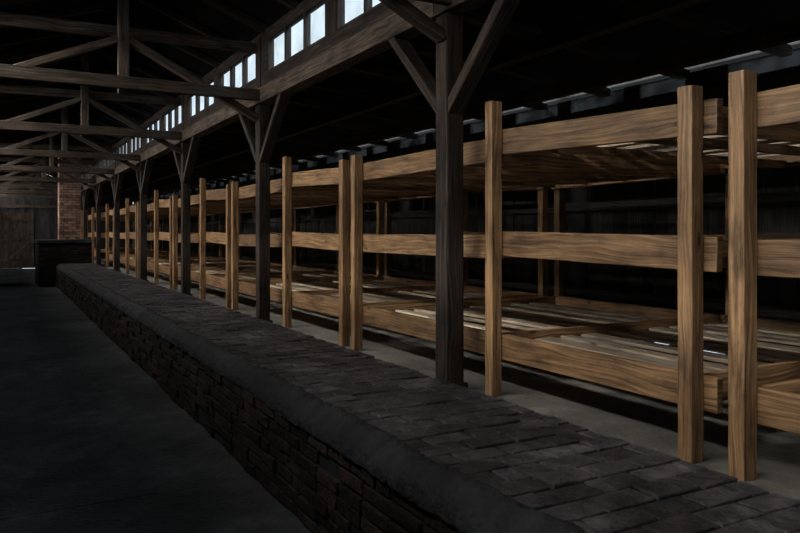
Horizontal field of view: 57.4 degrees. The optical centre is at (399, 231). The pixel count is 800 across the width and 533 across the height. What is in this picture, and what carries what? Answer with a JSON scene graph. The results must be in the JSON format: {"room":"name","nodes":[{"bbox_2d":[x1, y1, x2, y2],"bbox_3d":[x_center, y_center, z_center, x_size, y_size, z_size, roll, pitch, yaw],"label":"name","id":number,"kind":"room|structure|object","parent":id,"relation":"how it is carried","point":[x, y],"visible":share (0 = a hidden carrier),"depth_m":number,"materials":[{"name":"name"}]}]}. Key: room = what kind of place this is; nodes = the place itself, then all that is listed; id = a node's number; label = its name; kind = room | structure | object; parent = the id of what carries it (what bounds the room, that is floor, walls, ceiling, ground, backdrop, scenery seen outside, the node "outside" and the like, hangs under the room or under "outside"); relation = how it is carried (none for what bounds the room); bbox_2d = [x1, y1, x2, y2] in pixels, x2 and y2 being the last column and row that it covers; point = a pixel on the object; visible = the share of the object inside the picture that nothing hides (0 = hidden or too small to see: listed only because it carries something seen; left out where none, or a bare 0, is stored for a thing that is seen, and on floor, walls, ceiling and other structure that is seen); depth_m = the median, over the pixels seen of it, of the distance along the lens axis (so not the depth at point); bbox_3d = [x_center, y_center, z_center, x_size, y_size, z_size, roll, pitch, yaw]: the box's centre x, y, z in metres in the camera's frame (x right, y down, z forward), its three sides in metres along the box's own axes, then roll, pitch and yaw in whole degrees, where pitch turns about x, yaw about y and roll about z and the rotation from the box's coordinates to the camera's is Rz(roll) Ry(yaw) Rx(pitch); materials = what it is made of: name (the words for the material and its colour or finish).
{"room":"dormitory","nodes":[
{"label":"dormitory","id":0,"kind":"room"},
{"bbox_2d":[0,172,132,267],"bbox_3d":[-15.522,-0.572,30.253,8.456,4.145,0.080,0,0,-29],"label":"wall","id":1,"kind":"structure","parent":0,"point":[45,210],"depth_m":30.66,"materials":[{"name":"brown wood"}]},
{"bbox_2d":[0,268,312,532],"bbox_3d":[-7.774,1.625,13.158,5.610,0.250,37.450,0,0,-29],"label":"floor","id":2,"kind":"structure","parent":0,"point":[91,442],"depth_m":5.11,"materials":[{"name":"concrete"}]},
{"bbox_2d":[34,239,91,286],"bbox_3d":[-9.818,0.859,21.218,1.394,1.282,2.219,0,0,-29],"label":"furnace","id":3,"kind":"object","parent":2,"relation":"on","point":[49,253],"visible":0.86,"depth_m":20.21,"materials":[{"name":"black brick"}]},
{"bbox_2d":[58,143,80,238],"bbox_3d":[-9.601,-1.443,21.194,0.574,3.314,0.604,0,0,-29],"label":"brick chimney","id":4,"kind":"object","parent":3,"relation":"on","point":[69,194],"visible":0.53,"depth_m":20.94,"materials":[{"name":"red brick"}]},
{"bbox_2d":[56,263,799,532],"bbox_3d":[-2.942,1.183,9.164,0.990,0.637,25.508,0,0,-29],"label":"flue","id":5,"kind":"object","parent":2,"relation":"on","point":[348,440],"visible":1,"depth_m":3.41,"materials":[{"name":"grey brick"}]},
{"bbox_2d":[81,0,415,185],"bbox_3d":[-5.192,-1.805,14.573,0.070,0.590,37.450,0,0,-29],"label":"wall","id":6,"kind":"structure","parent":0,"point":[333,37],"depth_m":7.14,"materials":[{"name":"brown wood"}]},
{"bbox_2d":[99,159,104,168],"bbox_3d":[-8.041,-1.825,19.774,0.060,0.350,1.550,0,0,-29],"label":"window","id":7,"kind":"structure","parent":6,"relation":"in","point":[101,161],"depth_m":19.97,"materials":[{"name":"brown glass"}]},
{"bbox_2d":[107,152,113,167],"bbox_3d":[-7.195,-1.825,18.230,0.060,0.350,1.550,0,0,-29],"label":"window","id":8,"kind":"structure","parent":6,"relation":"in","point":[109,162],"depth_m":18.43,"materials":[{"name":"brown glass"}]},
{"bbox_2d":[117,140,126,161],"bbox_3d":[-6.273,-1.825,16.546,0.060,0.350,1.550,0,0,-29],"label":"window","id":9,"kind":"structure","parent":6,"relation":"in","point":[121,149],"depth_m":16.74,"materials":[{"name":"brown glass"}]},
{"bbox_2d":[129,137,139,153],"bbox_3d":[-5.427,-1.825,15.003,0.060,0.350,1.550,0,0,-29],"label":"window","id":10,"kind":"structure","parent":6,"relation":"in","point":[134,143],"depth_m":15.21,"materials":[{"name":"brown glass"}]},
{"bbox_2d":[144,117,158,144],"bbox_3d":[-4.504,-1.825,13.319,0.060,0.350,1.550,0,0,-29],"label":"window","id":11,"kind":"structure","parent":6,"relation":"in","point":[155,122],"depth_m":13.50,"materials":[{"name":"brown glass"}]},
{"bbox_2d":[162,106,180,130],"bbox_3d":[-3.659,-1.825,11.776,0.060,0.350,1.550,0,0,-29],"label":"window","id":12,"kind":"structure","parent":6,"relation":"in","point":[175,108],"depth_m":11.97,"materials":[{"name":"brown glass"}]},
{"bbox_2d":[187,77,213,119],"bbox_3d":[-2.736,-1.825,10.092,0.060,0.350,1.550,0,0,-29],"label":"window","id":13,"kind":"structure","parent":6,"relation":"in","point":[189,97],"depth_m":10.30,"materials":[{"name":"brown wood"}]},
{"bbox_2d":[219,53,255,87],"bbox_3d":[-1.890,-1.825,8.548,0.060,0.350,1.550,0,0,-29],"label":"window","id":14,"kind":"structure","parent":6,"relation":"in","point":[244,59],"depth_m":8.46,"materials":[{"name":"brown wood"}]},
{"bbox_2d":[268,0,325,70],"bbox_3d":[-0.968,-1.825,6.864,0.060,0.350,1.550,0,0,-29],"label":"window","id":15,"kind":"structure","parent":6,"relation":"in","point":[305,16],"depth_m":6.93,"materials":[{"name":"brown wood"}]},
{"bbox_2d":[337,0,381,29],"bbox_3d":[-0.122,-1.825,5.321,0.060,0.350,1.550,0,0,-29],"label":"window","id":16,"kind":"structure","parent":6,"relation":"in","point":[340,3],"depth_m":5.96,"materials":[{"name":"brown wood"}]},
{"bbox_2d":[81,0,491,191],"bbox_3d":[-5.190,-1.430,14.571,0.158,0.167,37.452,0,0,-29],"label":"beam","id":17,"kind":"structure","parent":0,"point":[371,41],"depth_m":6.14,"materials":[{"name":"brown wood"}]},
{"bbox_2d":[0,0,799,204],"bbox_3d":[-6.595,-1.964,13.804,9.008,1.552,37.650,0,0,-29],"label":"ceiling","id":18,"kind":"structure","parent":0,"point":[549,52],"depth_m":7.49,"materials":[{"name":"black wood"}]},
{"bbox_2d":[91,256,799,500],"bbox_3d":[-4.069,1.345,15.188,2.840,0.710,37.450,0,0,-29],"label":"floor","id":19,"kind":"structure","parent":0,"point":[648,422],"depth_m":4.29,"materials":[{"name":"concrete"}]},
{"bbox_2d":[81,190,88,238],"bbox_3d":[-10.301,-0.534,23.898,0.172,3.056,1.443,0,0,-29],"label":"timber post","id":20,"kind":"object","parent":19,"relation":"on","point":[85,197],"visible":0.59,"depth_m":23.84,"materials":[{"name":"brown wood"}]},
{"bbox_2d":[94,159,103,265],"bbox_3d":[-8.535,-0.534,20.674,0.174,3.055,1.443,0,0,-29],"label":"timber post","id":21,"kind":"object","parent":19,"relation":"on","point":[99,187],"visible":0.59,"depth_m":20.60,"materials":[{"name":"brown wood"}]},
{"bbox_2d":[80,210,151,249],"bbox_3d":[-10.749,0.096,27.360,2.280,1.793,3.515,0,0,-29],"label":"bunk bed","id":22,"kind":"object","parent":19,"relation":"on","point":[81,234],"visible":0.09,"depth_m":26.62,"materials":[{"name":"brown wood"}]},
{"bbox_2d":[110,146,123,271],"bbox_3d":[-6.766,-0.536,17.445,0.173,3.053,1.449,0,0,-29],"label":"timber post","id":23,"kind":"object","parent":19,"relation":"on","point":[117,185],"visible":0.68,"depth_m":17.38,"materials":[{"name":"brown wood"}]},
{"bbox_2d":[87,207,168,262],"bbox_3d":[-9.010,0.100,24.185,2.281,1.785,3.516,0,0,-29],"label":"bunk bed","id":24,"kind":"object","parent":19,"relation":"on","point":[93,216],"visible":0.22,"depth_m":24.46,"materials":[{"name":"brown wood"}]},
{"bbox_2d":[136,138,152,281],"bbox_3d":[-4.996,-0.534,14.217,0.176,3.056,1.440,0,0,-29],"label":"timber post","id":25,"kind":"object","parent":19,"relation":"on","point":[143,177],"visible":0.66,"depth_m":14.15,"materials":[{"name":"brown wood"}]},
{"bbox_2d":[101,204,199,269],"bbox_3d":[-7.270,0.106,21.010,2.281,1.773,3.515,0,0,-29],"label":"bunk bed","id":26,"kind":"object","parent":19,"relation":"on","point":[108,214],"visible":0.25,"depth_m":20.26,"materials":[{"name":"brown wood"}]},
{"bbox_2d":[120,198,225,277],"bbox_3d":[-5.531,0.102,17.835,2.282,1.781,3.515,0,0,-29],"label":"bunk bed","id":27,"kind":"object","parent":19,"relation":"on","point":[128,260],"visible":0.34,"depth_m":17.21,"materials":[{"name":"brown wood"}]},
{"bbox_2d":[173,95,200,295],"bbox_3d":[-3.228,-0.534,10.991,0.174,3.054,1.445,0,0,-29],"label":"timber post","id":28,"kind":"object","parent":19,"relation":"on","point":[185,161],"visible":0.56,"depth_m":10.93,"materials":[{"name":"brown wood"}]},
{"bbox_2d":[137,190,293,288],"bbox_3d":[-3.791,0.096,14.661,2.280,1.793,3.515,0,0,-29],"label":"bunk bed","id":29,"kind":"object","parent":19,"relation":"on","point":[159,205],"visible":0.39,"depth_m":13.93,"materials":[{"name":"brown wood"}]},
{"bbox_2d":[238,37,290,322],"bbox_3d":[-1.459,-0.534,7.764,0.173,3.055,1.445,0,0,-29],"label":"timber post","id":30,"kind":"object","parent":19,"relation":"on","point":[262,137],"visible":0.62,"depth_m":7.70,"materials":[{"name":"brown wood"}]},
{"bbox_2d":[172,178,382,307],"bbox_3d":[-2.052,0.100,11.487,2.281,1.785,3.516,0,0,-29],"label":"bunk bed","id":31,"kind":"object","parent":19,"relation":"on","point":[217,277],"visible":0.44,"depth_m":10.82,"materials":[{"name":"brown wood"}]},
{"bbox_2d":[231,157,547,346],"bbox_3d":[-0.312,0.106,8.312,2.281,1.773,3.515,0,0,-29],"label":"bunk bed","id":32,"kind":"object","parent":19,"relation":"on","point":[329,296],"visible":0.54,"depth_m":7.57,"materials":[{"name":"brown wood"}]},
{"bbox_2d":[388,0,519,387],"bbox_3d":[0.308,-0.533,4.535,0.176,3.055,1.443,0,0,-29],"label":"timber post","id":33,"kind":"object","parent":19,"relation":"on","point":[448,95],"visible":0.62,"depth_m":4.48,"materials":[{"name":"brown wood"}]},
{"bbox_2d":[351,85,799,463],"bbox_3d":[1.427,0.102,5.137,2.282,1.781,3.515,0,0,-29],"label":"bunk bed","id":34,"kind":"object","parent":19,"relation":"on","point":[606,149],"visible":0.89,"depth_m":4.37,"materials":[{"name":"brown wood"}]},
{"bbox_2d":[728,70,799,481],"bbox_3d":[3.167,0.096,1.963,2.280,1.793,3.515,0,0,-29],"label":"bunk bed","id":35,"kind":"object","parent":19,"relation":"on","point":[776,405],"visible":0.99,"depth_m":2.90,"materials":[{"name":"brown wood"}]},
{"bbox_2d":[132,66,799,353],"bbox_3d":[-2.827,-0.110,15.869,0.092,2.200,37.450,0,0,-29],"label":"wall","id":36,"kind":"structure","parent":0,"point":[644,207],"depth_m":7.14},
{"bbox_2d":[133,48,799,203],"bbox_3d":[-2.806,-1.280,15.880,0.080,0.160,37.450,0,0,-29],"label":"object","id":37,"kind":"structure","parent":36,"relation":"in","point":[768,63],"depth_m":7.26,"materials":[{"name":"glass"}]},
{"bbox_3d":[2.466,-0.577,-2.575,8.456,4.154,0.087,0,0,-29],"label":"wall","id":38,"kind":"structure","parent":0,"visible":0},
{"bbox_2d":[0,210,33,268],"bbox_3d":[-16.066,0.300,29.955,1.850,2.400,0.100,0,0,-29],"label":"door","id":39,"kind":"structure","parent":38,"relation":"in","point":[16,229],"depth_m":30.11,"materials":[{"name":"brown wood"}]},
{"bbox_2d":[0,172,57,199],"bbox_3d":[-15.175,-1.909,29.586,3.327,1.478,0.342,0,0,-29],"label":"roof truss","id":40,"kind":"object","parent":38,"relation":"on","point":[29,196],"visible":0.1,"depth_m":29.62,"materials":[{"name":"brown wood"}]},
{"bbox_2d":[0,162,57,194],"bbox_3d":[-13.405,-1.907,26.360,3.326,1.480,0.341,0,0,-29],"label":"roof truss","id":41,"kind":"object","parent":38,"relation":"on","point":[6,191],"visible":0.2,"depth_m":26.33,"materials":[{"name":"brown wood"}]},
{"bbox_2d":[0,149,83,195],"bbox_3d":[-11.637,-1.908,23.133,3.328,1.479,0.342,0,0,-29],"label":"roof truss","id":42,"kind":"object","parent":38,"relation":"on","point":[37,186],"visible":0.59,"depth_m":23.05,"materials":[{"name":"brown wood"}]},
{"bbox_2d":[0,135,96,190],"bbox_3d":[-9.868,-1.910,19.906,3.327,1.478,0.342,0,0,-29],"label":"roof truss","id":43,"kind":"object","parent":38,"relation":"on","point":[44,162],"visible":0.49,"depth_m":19.96,"materials":[{"name":"brown wood"}]},
{"bbox_2d":[0,116,118,182],"bbox_3d":[-8.099,-1.908,16.679,3.322,1.478,0.342,0,0,-29],"label":"roof truss","id":44,"kind":"object","parent":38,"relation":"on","point":[10,166],"visible":0.6,"depth_m":16.74,"materials":[{"name":"brown wood"}]},
{"bbox_2d":[0,88,144,171],"bbox_3d":[-6.331,-1.909,13.450,3.323,1.477,0.340,0,0,-29],"label":"roof truss","id":45,"kind":"object","parent":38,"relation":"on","point":[64,153],"visible":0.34,"depth_m":13.51,"materials":[{"name":"brown wood"}]},
{"bbox_2d":[0,42,181,153],"bbox_3d":[-4.564,-1.910,10.224,3.323,1.478,0.341,0,0,-29],"label":"roof truss","id":46,"kind":"object","parent":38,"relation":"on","point":[86,97],"visible":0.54,"depth_m":10.27,"materials":[{"name":"brown wood"}]},
{"bbox_2d":[0,0,269,121],"bbox_3d":[-2.797,-1.909,6.995,3.326,1.477,0.340,0,0,-29],"label":"roof truss","id":47,"kind":"object","parent":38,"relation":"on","point":[124,36],"visible":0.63,"depth_m":7.06,"materials":[{"name":"brown wood"}]},
{"bbox_2d":[379,0,477,42],"bbox_3d":[-1.026,-1.907,3.768,3.329,1.476,0.339,0,0,-29],"label":"roof truss","id":48,"kind":"object","parent":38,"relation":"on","point":[404,9],"visible":0.89,"depth_m":4.38,"materials":[{"name":"brown wood"}]}
]}

